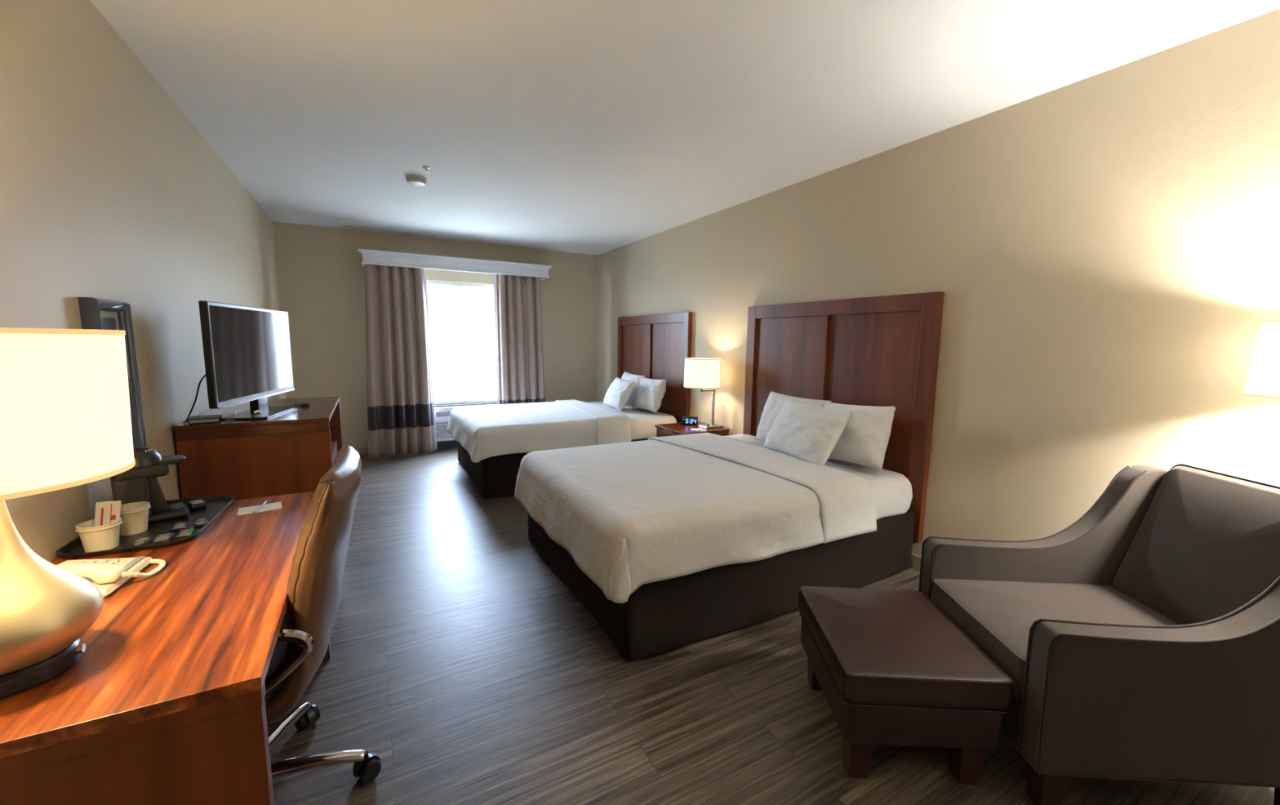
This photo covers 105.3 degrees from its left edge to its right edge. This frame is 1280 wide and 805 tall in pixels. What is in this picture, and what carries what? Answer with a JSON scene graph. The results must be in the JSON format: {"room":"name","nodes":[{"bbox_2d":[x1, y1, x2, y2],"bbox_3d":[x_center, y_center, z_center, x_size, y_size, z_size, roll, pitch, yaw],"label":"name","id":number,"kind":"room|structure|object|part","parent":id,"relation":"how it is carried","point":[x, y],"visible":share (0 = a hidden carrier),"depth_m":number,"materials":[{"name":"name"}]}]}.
{"room":"hotel room","nodes":[
{"label":"hotel room","id":0,"kind":"room"},
{"bbox_2d":[0,0,286,561],"bbox_3d":[-1.810,-0.101,1.358,0.160,2.654,9.649,-3,8,-29],"label":"wall","id":1,"kind":"structure","parent":0,"point":[108,190],"depth_m":1.88,"materials":[{"name":"beige paint"}]},
{"bbox_2d":[77,297,146,447],"bbox_3d":[-1.936,-0.077,1.803,0.044,0.592,0.274,-3,8,-29],"label":"wall mirror","id":2,"kind":"object","parent":1,"relation":"attached to","point":[96,313],"visible":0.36,"depth_m":1.88,"materials":[{"name":"mirror"}]},
{"bbox_2d":[100,316,117,329],"bbox_3d":[-1.941,-0.086,1.800,0.001,0.450,0.154,-3,8,-29],"label":"print","id":3,"kind":"object","parent":2,"relation":"attached to","point":[107,322],"depth_m":1.79,"materials":[{"name":"paper"}]},
{"bbox_2d":[272,221,597,448],"bbox_3d":[-2.353,-0.746,6.435,3.828,2.654,0.160,-3,8,-29],"label":"wall","id":4,"kind":"structure","parent":0,"point":[321,274],"depth_m":5.80,"materials":[{"name":"beige paint"}]},
{"bbox_2d":[354,447,368,455],"bbox_3d":[-2.327,0.536,6.521,3.804,0.090,0.012,-3,8,-29],"label":"baseboard","id":5,"kind":"structure","parent":4,"relation":"attached to","point":[363,451],"depth_m":5.94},
{"bbox_2d":[358,248,551,279],"bbox_3d":[-2.224,-1.699,6.089,2.228,0.155,0.342,-3,8,-29],"label":"window valance","id":6,"kind":"object","parent":4,"relation":"attached to","point":[375,257],"visible":0.98,"depth_m":5.89,"materials":[{"name":"white paint"}]},
{"bbox_2d":[364,264,437,458],"bbox_3d":[-2.856,-0.528,5.807,0.768,2.343,0.141,-4,8,-32],"label":"curtain","id":7,"kind":"object","parent":6,"relation":"hanging from","point":[401,415],"visible":0.96,"depth_m":5.80,"materials":[{"name":"beige fabric"}]},
{"bbox_2d":[493,274,545,404],"bbox_3d":[-1.577,-0.603,6.523,0.668,2.343,0.149,-3,8,-29],"label":"curtain","id":8,"kind":"object","parent":6,"relation":"hanging from","point":[517,309],"visible":0.74,"depth_m":6.47,"materials":[{"name":"beige fabric"}]},
{"bbox_2d":[426,280,497,407],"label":"window","id":9,"kind":"structure","parent":4,"relation":"in","point":[488,401],"depth_m":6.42,"materials":[{"name":"white glass"}]},
{"bbox_3d":[-2.332,0.028,6.469,1.105,0.020,0.080,-3,8,-29],"label":"sill","id":10,"kind":"part","parent":9,"relation":"part of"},
{"bbox_2d":[89,0,1279,255],"bbox_3d":[-0.047,-1.567,2.144,4.148,0.100,9.649,-3,8,-29],"label":"ceiling","id":11,"kind":"structure","parent":0,"point":[597,127],"depth_m":2.39,"materials":[{"name":"white paint"}]},
{"bbox_2d":[405,174,426,186],"bbox_3d":[-1.738,-1.721,3.793,0.154,0.046,0.154,-3,8,-29],"label":"smoke detector","id":12,"kind":"object","parent":11,"relation":"attached to","point":[414,180],"visible":1,"depth_m":3.75,"materials":[{"name":"white plastic"}]},
{"bbox_2d":[422,165,431,173],"bbox_3d":[-1.553,-1.694,3.554,0.064,0.035,0.064,-3,8,-29],"label":"sprinkler","id":13,"kind":"object","parent":11,"relation":"attached to","point":[426,167],"visible":1,"depth_m":3.54,"materials":[{"name":"white metal"}]},
{"bbox_2d":[266,448,1274,804],"bbox_3d":[-0.080,1.166,2.487,4.148,0.100,9.649,-3,8,-29],"label":"floor","id":14,"kind":"structure","parent":0,"point":[460,659],"depth_m":1.92,"materials":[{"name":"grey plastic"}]},
{"bbox_2d":[0,491,330,804],"bbox_3d":[-1.341,0.850,1.427,0.629,0.760,1.335,-3,8,-29],"label":"desk","id":15,"kind":"object","parent":14,"relation":"on","point":[163,703],"visible":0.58,"depth_m":0.95,"materials":[{"name":"orange wood"}]},
{"bbox_2d":[0,327,135,698],"bbox_3d":[-1.205,0.198,0.906,0.399,0.667,0.399,-3,8,-29],"label":"desk lamp","id":16,"kind":"object","parent":15,"relation":"on","point":[65,420],"visible":1,"depth_m":0.89,"materials":[{"name":"white fabric"}]},
{"bbox_2d":[0,666,48,697],"bbox_3d":[-1.137,0.515,0.899,0.006,0.026,0.060,5,9,33],"label":"power outlet","id":17,"kind":"object","parent":16,"relation":"attached to","point":[26,680],"depth_m":0.90,"materials":[{"name":"black plastic"}]},
{"bbox_3d":[-1.202,0.006,0.882,0.396,0.279,0.396,-3,8,-29],"label":"lamp shade","id":18,"kind":"part","parent":16,"relation":"part of","materials":[{"name":"white fabric"}]},
{"bbox_3d":[-1.135,0.499,0.988,0.012,0.017,0.017,-4,8,-31],"label":"switch knob","id":19,"kind":"part","parent":16,"relation":"part of","materials":[{"name":"silver metal"}]},
{"bbox_2d":[55,555,165,598],"bbox_3d":[-1.443,0.442,1.290,0.244,0.082,0.215,-2,8,-22],"label":"telephone","id":20,"kind":"object","parent":15,"relation":"on","point":[108,575],"visible":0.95,"depth_m":1.27,"materials":[{"name":"beige plastic"}]},
{"bbox_3d":[-1.362,0.455,1.347,0.052,0.043,0.158,-2,8,-22],"label":"coiled cord","id":21,"kind":"part","parent":20,"relation":"part of","materials":[{"name":"beige plastic"}]},
{"bbox_3d":[-1.030,0.956,0.868,0.623,0.698,0.036,-3,8,-29],"label":"panel","id":22,"kind":"part","parent":15,"relation":"part of","materials":[{"name":"brown wood"}]},
{"bbox_2d":[55,494,235,558],"bbox_3d":[-1.675,0.419,1.699,0.328,0.018,0.518,-3,8,-26],"label":"serving tray","id":23,"kind":"object","parent":15,"relation":"on","point":[74,548],"visible":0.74,"depth_m":1.62,"materials":[{"name":"black plastic"}]},
{"bbox_2d":[75,517,122,552],"bbox_3d":[-1.658,0.407,1.500,0.097,0.082,0.097,-3,8,-29],"label":"paper cup","id":24,"kind":"object","parent":23,"relation":"on","point":[104,537],"visible":0.91,"depth_m":1.48,"materials":[{"name":"white paper"}]},
{"bbox_2d":[93,500,120,526],"bbox_3d":[-1.650,0.343,1.516,0.028,0.195,0.092,6,9,39],"label":"packet","id":25,"kind":"object","parent":24,"relation":"in","point":[105,512],"visible":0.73,"depth_m":1.51,"materials":[{"name":"white paper"}]},
{"bbox_2d":[119,501,151,535],"bbox_3d":[-1.694,0.388,1.626,0.095,0.088,0.095,-3,8,-29],"label":"paper cup","id":26,"kind":"object","parent":23,"relation":"on","point":[134,516],"visible":0.7,"depth_m":1.61,"materials":[{"name":"white paper"}]},
{"bbox_2d":[128,535,155,546],"bbox_3d":[-1.573,0.440,1.540,0.044,0.008,0.090,-4,8,-31],"label":"packet","id":27,"kind":"object","parent":23,"relation":"on","point":[139,541],"visible":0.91,"depth_m":1.54,"materials":[{"name":"grey paper"}]},
{"bbox_2d":[134,537,148,545],"bbox_3d":[-1.571,0.437,1.536,0.032,0.001,0.060,-4,8,-31],"label":"print","id":28,"kind":"object","parent":27,"relation":"on","point":[141,541],"depth_m":1.54},
{"bbox_2d":[110,446,189,523],"bbox_3d":[-1.743,0.285,1.740,0.144,0.262,0.191,7,9,41],"label":"coffee maker","id":29,"kind":"object","parent":23,"relation":"on","point":[140,483],"visible":0.8,"depth_m":1.70,"materials":[{"name":"black plastic"}]},
{"bbox_3d":[-1.758,0.188,1.708,0.124,0.060,0.124,7,9,41],"label":"lid","id":30,"kind":"part","parent":29,"relation":"part of","materials":[{"name":"black plastic"}]},
{"bbox_3d":[-1.709,0.209,1.768,0.092,0.016,0.091,7,9,41],"label":"lid handle","id":31,"kind":"part","parent":29,"relation":"part of","materials":[{"name":"black plastic"}]},
{"bbox_2d":[168,502,186,510],"bbox_3d":[-1.705,0.382,1.797,0.080,0.005,0.040,7,9,41],"label":"drip tray","id":32,"kind":"object","parent":29,"relation":"on","point":[177,506],"depth_m":1.79,"materials":[{"name":"black plastic"}]},
{"bbox_2d":[150,532,174,544],"bbox_3d":[-1.535,0.437,1.571,0.044,0.008,0.090,-4,9,-35],"label":"packet","id":33,"kind":"object","parent":23,"relation":"on","point":[166,537],"visible":0.98,"depth_m":1.56,"materials":[{"name":"grey paper"}]},
{"bbox_2d":[155,533,171,541],"bbox_3d":[-1.533,0.433,1.568,0.031,0.001,0.061,-4,9,-35],"label":"print","id":34,"kind":"object","parent":33,"relation":"on","point":[165,537],"depth_m":1.57},
{"bbox_2d":[169,520,188,531],"bbox_3d":[-1.578,0.424,1.673,0.044,0.008,0.090,-5,9,-41],"label":"packet","id":35,"kind":"object","parent":23,"relation":"on","point":[180,526],"visible":1,"depth_m":1.66,"materials":[{"name":"black plastic"}]},
{"bbox_2d":[173,522,185,528],"bbox_3d":[-1.575,0.420,1.669,0.033,0.001,0.060,-5,9,-41],"label":"print","id":36,"kind":"object","parent":35,"relation":"on","point":[180,525],"depth_m":1.67},
{"bbox_2d":[173,527,195,539],"bbox_3d":[-1.504,0.432,1.611,0.044,0.008,0.090,-5,9,-37],"label":"packet","id":37,"kind":"object","parent":23,"relation":"on","point":[187,532],"visible":0.98,"depth_m":1.60,"materials":[{"name":"paper"}]},
{"bbox_2d":[177,528,189,536],"bbox_3d":[-1.502,0.429,1.608,0.033,0.001,0.061,-5,9,-37],"label":"print","id":38,"kind":"object","parent":37,"relation":"on","point":[185,532],"depth_m":1.61},
{"bbox_2d":[187,499,206,510],"bbox_3d":[-1.688,0.390,1.860,0.060,0.026,0.044,6,9,36],"label":"pod","id":39,"kind":"object","parent":23,"relation":"on","point":[198,504],"visible":1,"depth_m":1.85,"materials":[{"name":"black plastic"}]},
{"bbox_2d":[192,516,210,527],"bbox_3d":[-1.537,0.419,1.712,0.044,0.008,0.090,-5,9,-39],"label":"packet","id":40,"kind":"object","parent":23,"relation":"on","point":[197,522],"visible":0.93,"depth_m":1.70,"materials":[{"name":"black plastic"}]},
{"bbox_2d":[195,518,207,524],"bbox_3d":[-1.535,0.416,1.709,0.034,0.001,0.060,-5,9,-39],"label":"print","id":41,"kind":"object","parent":40,"relation":"on","point":[202,521],"depth_m":1.71},
{"bbox_2d":[237,502,281,515],"bbox_3d":[-1.459,0.407,1.875,0.132,0.004,0.090,-5,9,-37],"label":"notepad","id":42,"kind":"object","parent":15,"relation":"on","point":[273,506],"visible":0.97,"depth_m":1.87,"materials":[{"name":"white paper"}]},
{"bbox_2d":[252,500,266,513],"bbox_3d":[-1.458,0.401,1.871,0.008,0.010,0.136,-2,8,-21],"label":"pen","id":43,"kind":"object","parent":42,"relation":"on","point":[265,501],"visible":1,"depth_m":1.87,"materials":[{"name":"grey plastic"}]},
{"bbox_3d":[-1.655,0.807,1.993,0.623,0.698,0.036,-3,8,-29],"label":"panel","id":44,"kind":"part","parent":15,"relation":"part of","materials":[{"name":"brown wood"}]},
{"bbox_2d":[173,396,342,500],"bbox_3d":[-2.216,0.525,3.010,0.628,0.990,1.094,-3,8,-29],"label":"dresser","id":45,"kind":"object","parent":14,"relation":"on","point":[289,452],"visible":0.48,"depth_m":2.51,"materials":[{"name":"brown wood"}]},
{"bbox_2d":[187,414,222,424],"bbox_3d":[-2.182,0.084,2.450,0.120,0.026,0.122,-5,9,-37],"label":"box","id":46,"kind":"object","parent":45,"relation":"on","point":[209,418],"visible":0.94,"depth_m":2.42,"materials":[{"name":"black plastic"}]},
{"bbox_3d":[-2.146,0.090,2.402,0.110,0.016,0.001,-5,9,-37],"label":"panel","id":47,"kind":"part","parent":46,"relation":"part of","materials":[{"name":"grey plastic"}]},
{"bbox_2d":[198,300,297,420],"bbox_3d":[-2.100,-0.224,2.662,0.205,0.584,0.915,-1,7,-16],"label":"television","id":48,"kind":"object","parent":45,"relation":"on","point":[246,349],"visible":0.97,"depth_m":2.54,"materials":[{"name":"black plastic"}]},
{"bbox_2d":[182,373,205,422],"bbox_3d":[-2.177,-0.036,2.407,0.134,0.272,0.241,-5,9,-39],"label":"cable","id":49,"kind":"object","parent":48,"relation":"attached to","point":[204,375],"visible":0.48,"depth_m":2.39,"materials":[{"name":"black plastic"}]},
{"bbox_3d":[-2.085,-0.029,2.692,0.008,0.008,0.907,-1,7,-17],"label":"trim","id":50,"kind":"part","parent":48,"relation":"part of","materials":[{"name":"silver metal"}]},
{"bbox_3d":[-1.954,0.144,2.491,0.622,0.052,0.020,-3,8,-29],"label":"rail","id":51,"kind":"part","parent":45,"relation":"part of","materials":[{"name":"brown wood"}]},
{"bbox_3d":[-1.962,0.623,2.556,0.624,0.914,0.030,-3,8,-29],"label":"panel","id":52,"kind":"part","parent":45,"relation":"part of","materials":[{"name":"brown wood"}]},
{"bbox_2d":[293,400,309,406],"bbox_3d":[-2.134,0.007,3.077,0.170,0.022,0.046,7,9,41],"label":"remote control","id":53,"kind":"object","parent":45,"relation":"on","point":[300,403],"visible":1,"depth_m":3.04,"materials":[{"name":"black plastic"}]},
{"bbox_2d":[330,439,337,457],"bbox_3d":[-2.224,0.352,2.982,0.588,0.020,1.038,-3,8,-29],"label":"shelf","id":54,"kind":"object","parent":45,"relation":"attached to","point":[334,442],"depth_m":3.36,"materials":[{"name":"brown wood"}]},
{"bbox_3d":[-2.106,0.596,3.378,0.020,0.550,0.512,-3,8,-29],"label":"door","id":55,"kind":"part","parent":45,"relation":"part of","materials":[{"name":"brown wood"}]},
{"bbox_3d":[-2.471,0.475,3.469,0.624,0.967,0.030,-3,8,-29],"label":"panel","id":56,"kind":"part","parent":45,"relation":"part of","materials":[{"name":"brown wood"}]},
{"bbox_2d":[264,444,381,782],"bbox_3d":[-1.164,0.702,1.403,0.698,1.060,0.724,-3,8,-25],"label":"office chair","id":57,"kind":"object","parent":14,"relation":"on","point":[314,584],"visible":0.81,"depth_m":1.28,"materials":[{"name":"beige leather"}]},
{"bbox_3d":[-1.216,0.767,1.391,0.470,0.110,0.480,-3,8,-25],"label":"seat","id":58,"kind":"part","parent":57,"relation":"part of","materials":[{"name":"black leather"}]},
{"bbox_3d":[-1.085,0.690,1.166,0.536,0.260,0.114,-3,8,-25],"label":"armrest","id":59,"kind":"part","parent":57,"relation":"part of","materials":[{"name":"silver metal"}]},
{"bbox_3d":[-0.969,0.483,1.470,0.258,0.637,0.518,-3,8,-25],"label":"backrest","id":60,"kind":"part","parent":57,"relation":"part of","materials":[{"name":"beige leather"}]},
{"bbox_2d":[434,404,496,449],"bbox_3d":[-2.240,0.314,6.472,1.040,0.545,0.122,-3,8,-29],"label":"air conditioner","id":61,"kind":"object","parent":14,"relation":"on","point":[445,440],"visible":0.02,"depth_m":6.28,"materials":[{"name":"white paint"}]},
{"bbox_3d":[-2.490,0.149,6.254,0.230,0.060,0.005,-3,8,-29],"label":"control panel","id":62,"kind":"part","parent":61,"relation":"part of","materials":[{"name":"grey plastic"}]},
{"bbox_2d":[435,422,452,437],"bbox_3d":[-2.224,0.332,6.444,0.980,0.199,0.028,-3,8,-29],"label":"grille","id":63,"kind":"object","parent":61,"relation":"attached to","point":[441,427],"depth_m":6.28,"materials":[{"name":"white metal"}]},
{"bbox_2d":[457,401,676,497],"bbox_3d":[-0.840,0.416,5.452,2.103,0.631,1.598,-3,8,-29],"label":"bed","id":64,"kind":"object","parent":14,"relation":"on","point":[493,476],"visible":0.27,"depth_m":4.48,"materials":[{"name":"white fabric"}]},
{"bbox_2d":[446,399,631,462],"bbox_3d":[-1.157,0.226,5.241,1.538,0.315,1.717,-3,8,-29],"label":"bedspread","id":65,"kind":"object","parent":64,"relation":"on","point":[484,431],"visible":0.98,"depth_m":4.69,"materials":[{"name":"white fabric"}]},
{"bbox_2d":[603,377,635,411],"bbox_3d":[-0.251,-0.106,5.643,0.251,0.339,0.533,-3,8,-29],"label":"pillow","id":66,"kind":"object","parent":64,"relation":"on","point":[620,391],"visible":1,"depth_m":5.48,"materials":[{"name":"white fabric"}]},
{"bbox_3d":[-0.843,0.212,5.436,2.103,0.223,1.575,-3,8,-29],"label":"mattress","id":67,"kind":"part","parent":64,"relation":"part of","materials":[{"name":"white fabric"}]},
{"bbox_2d":[621,371,645,408],"bbox_3d":[-0.128,-0.164,5.925,0.230,0.399,0.555,-3,8,-29],"label":"pillow","id":68,"kind":"object","parent":64,"relation":"on","point":[626,375],"visible":0.34,"depth_m":5.73,"materials":[{"name":"white fabric"}]},
{"bbox_2d":[633,377,666,413],"bbox_3d":[0.104,-0.092,5.490,0.242,0.378,0.515,-3,8,-29],"label":"pillow","id":69,"kind":"object","parent":64,"relation":"on","point":[650,393],"visible":1,"depth_m":5.34,"materials":[{"name":"white fabric"}]},
{"bbox_2d":[654,421,729,436],"bbox_3d":[0.485,0.534,4.763,0.550,0.600,0.510,-3,8,-29],"label":"nightstand","id":70,"kind":"object","parent":14,"relation":"on","point":[674,428],"visible":0.24,"depth_m":4.63,"materials":[{"name":"brown wood"}]},
{"bbox_3d":[0.469,0.376,4.733,0.450,0.220,0.452,-3,8,-29],"label":"drawer","id":71,"kind":"part","parent":70,"relation":"part of","materials":[{"name":"brown wood"}]},
{"bbox_2d":[681,416,697,425],"bbox_3d":[0.492,0.180,4.832,0.160,0.078,0.064,2,7,9],"label":"alarm clock","id":72,"kind":"object","parent":70,"relation":"on","point":[693,420],"visible":1,"depth_m":4.80,"materials":[{"name":"black plastic"}]},
{"bbox_2d":[683,357,724,429],"bbox_3d":[0.609,-0.083,4.614,0.408,0.665,0.339,-3,8,-29],"label":"bedside lamp","id":73,"kind":"object","parent":70,"relation":"on","point":[702,373],"visible":1,"depth_m":4.44,"materials":[{"name":"white fabric"}]},
{"bbox_3d":[0.582,-0.278,4.573,0.336,0.270,0.336,-3,8,-29],"label":"lamp shade","id":74,"kind":"part","parent":73,"relation":"part of","materials":[{"name":"white fabric"}]},
{"bbox_3d":[0.643,-0.128,4.627,0.163,0.048,0.018,-3,8,-29],"label":"lamp arm","id":75,"kind":"part","parent":73,"relation":"part of","materials":[{"name":"silver metal"}]},
{"bbox_3d":[0.703,0.047,4.683,0.022,0.352,0.022,-3,8,-29],"label":"lamp stem","id":76,"kind":"part","parent":73,"relation":"part of","materials":[{"name":"silver metal"}]},
{"bbox_2d":[528,434,914,660],"bbox_3d":[0.453,0.712,3.219,2.012,0.631,1.628,-3,8,-29],"label":"bed","id":77,"kind":"object","parent":14,"relation":"on","point":[665,615],"visible":0.26,"depth_m":2.49,"materials":[{"name":"white fabric"}]},
{"bbox_2d":[514,432,876,603],"bbox_3d":[0.212,0.540,3.071,1.625,0.364,1.701,-3,8,-29],"label":"bedspread","id":78,"kind":"object","parent":77,"relation":"on","point":[630,515],"visible":1,"depth_m":2.52,"materials":[{"name":"white fabric"}]},
{"bbox_2d":[762,397,852,466],"bbox_3d":[1.091,0.188,3.240,0.268,0.372,0.599,-3,8,-29],"label":"pillow","id":79,"kind":"object","parent":78,"relation":"on","point":[809,433],"visible":0.99,"depth_m":3.12,"materials":[{"name":"white fabric"}]},
{"bbox_2d":[755,391,831,440],"bbox_3d":[1.119,0.140,3.630,0.252,0.390,0.609,-3,8,-29],"label":"pillow","id":80,"kind":"object","parent":77,"relation":"on","point":[775,402],"visible":0.4,"depth_m":3.70,"materials":[{"name":"white fabric"}]},
{"bbox_3d":[0.452,0.509,3.200,2.012,0.223,1.613,-3,8,-29],"label":"mattress","id":81,"kind":"part","parent":77,"relation":"part of","materials":[{"name":"white fabric"}]},
{"bbox_2d":[823,400,896,470],"bbox_3d":[1.372,0.200,3.171,0.261,0.404,0.533,-3,8,-29],"label":"pillow","id":82,"kind":"object","parent":77,"relation":"on","point":[864,440],"visible":0.73,"depth_m":3.01,"materials":[{"name":"white fabric"}]},
{"bbox_2d":[798,586,1013,785],"bbox_3d":[0.908,1.007,1.803,0.512,0.410,0.568,1,7,3],"label":"ottoman","id":83,"kind":"object","parent":14,"relation":"on","point":[890,666],"visible":1,"depth_m":1.57,"materials":[{"name":"brown leather"}]},
{"bbox_3d":[0.742,1.107,2.031,0.075,0.150,0.075,1,7,3],"label":"leg","id":84,"kind":"part","parent":83,"relation":"part of","materials":[{"name":"brown wood"}]},
{"bbox_3d":[0.720,1.158,1.626,0.075,0.150,0.075,1,7,3],"label":"leg","id":85,"kind":"part","parent":83,"relation":"part of","materials":[{"name":"brown wood"}]},
{"bbox_2d":[798,586,1013,711],"bbox_3d":[0.910,0.862,1.785,0.512,0.118,0.568,1,7,3],"label":"cushion","id":86,"kind":"object","parent":83,"relation":"on","point":[886,649],"depth_m":1.62,"materials":[{"name":"brown leather"}]},
{"bbox_3d":[1.072,1.164,1.608,0.075,0.150,0.075,1,7,3],"label":"leg","id":87,"kind":"part","parent":83,"relation":"part of","materials":[{"name":"brown wood"}]},
{"bbox_2d":[919,463,1279,804],"bbox_3d":[1.675,0.742,1.747,0.951,0.969,0.719,1,7,3],"label":"armchair","id":88,"kind":"object","parent":14,"relation":"on","point":[1138,638],"visible":0.95,"depth_m":1.53,"materials":[{"name":"brown fabric"}]},
{"bbox_3d":[1.236,0.993,1.802,0.038,0.145,0.545,1,7,3],"label":"rail","id":89,"kind":"part","parent":88,"relation":"part of","materials":[{"name":"brown fabric"}]},
{"bbox_3d":[1.677,0.645,2.052,0.907,0.785,0.085,1,7,3],"label":"arm","id":90,"kind":"part","parent":88,"relation":"part of","materials":[{"name":"brown fabric"}]},
{"bbox_3d":[1.262,1.178,1.518,0.074,0.150,0.074,1,7,3],"label":"leg","id":91,"kind":"part","parent":88,"relation":"part of","materials":[{"name":"brown wood"}]},
{"bbox_2d":[930,579,1178,701],"bbox_3d":[1.566,0.839,1.765,0.734,0.168,0.549,1,7,3],"label":"seat cushion","id":92,"kind":"object","parent":88,"relation":"on","point":[998,615],"depth_m":1.80,"materials":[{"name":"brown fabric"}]},
{"bbox_3d":[1.643,0.723,1.428,0.907,0.785,0.085,1,7,3],"label":"arm","id":93,"kind":"part","parent":88,"relation":"part of","materials":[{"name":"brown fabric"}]},
{"bbox_2d":[1112,463,1279,624],"bbox_3d":[2.027,0.549,1.704,0.250,0.567,0.545,1,7,3],"label":"cushion","id":94,"kind":"object","parent":88,"relation":"on","point":[1191,544],"depth_m":1.73,"materials":[{"name":"brown fabric"}]},
{"bbox_3d":[2.001,1.192,1.480,0.074,0.150,0.074,1,7,3],"label":"leg","id":95,"kind":"part","parent":88,"relation":"part of","materials":[{"name":"brown wood"}]},
{"bbox_2d":[1243,320,1279,399],"bbox_3d":[2.250,0.488,1.643,0.383,1.512,0.383,-3,8,-29],"label":"floor lamp","id":96,"kind":"object","parent":14,"relation":"on","point":[1264,377],"visible":0.61,"depth_m":1.62,"materials":[{"name":"silver metal"}]},
{"bbox_2d":[597,8,1279,556],"bbox_3d":[1.683,-0.299,3.273,0.160,2.654,9.649,-3,8,-29],"label":"wall","id":97,"kind":"structure","parent":0,"point":[1103,249],"depth_m":2.42,"materials":[{"name":"beige paint"}]},
{"bbox_2d":[617,311,692,422],"bbox_3d":[0.117,-0.283,5.907,0.048,1.527,1.662,-3,8,-29],"label":"headboard","id":98,"kind":"object","parent":97,"relation":"attached to","point":[655,346],"visible":0.53,"depth_m":5.62,"materials":[{"name":"brown wood"}]},
{"bbox_3d":[-0.058,-0.345,6.244,0.020,1.292,0.704,-3,8,-29],"label":"panel","id":99,"kind":"part","parent":98,"relation":"part of","materials":[{"name":"brown wood"}]},
{"bbox_3d":[0.313,-0.257,5.577,0.020,1.292,0.704,-3,8,-29],"label":"panel","id":100,"kind":"part","parent":98,"relation":"part of","materials":[{"name":"brown wood"}]},
{"bbox_2d":[742,291,944,542],"bbox_3d":[1.359,0.013,3.670,0.048,1.527,1.659,-3,8,-29],"label":"headboard","id":101,"kind":"object","parent":97,"relation":"attached to","point":[876,351],"visible":0.48,"depth_m":3.32,"materials":[{"name":"brown wood"}]},
{"bbox_3d":[1.185,-0.049,4.007,0.020,1.292,0.702,-3,8,-29],"label":"panel","id":102,"kind":"part","parent":101,"relation":"part of","materials":[{"name":"brown wood"}]},
{"bbox_3d":[1.555,0.039,3.341,0.020,1.292,0.702,-3,8,-29],"label":"panel","id":103,"kind":"part","parent":101,"relation":"part of","materials":[{"name":"brown wood"}]},
{"bbox_2d":[911,553,920,570],"bbox_3d":[1.592,0.977,3.392,0.012,0.090,9.329,-3,8,-29],"label":"baseboard","id":104,"kind":"structure","parent":97,"relation":"attached to","point":[916,560],"depth_m":3.09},
{"label":"outside","id":105,"kind":"structure","parent":0,"visible":0},
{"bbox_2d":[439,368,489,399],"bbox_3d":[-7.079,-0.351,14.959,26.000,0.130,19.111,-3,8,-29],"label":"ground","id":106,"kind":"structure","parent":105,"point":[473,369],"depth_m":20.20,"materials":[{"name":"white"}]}
]}

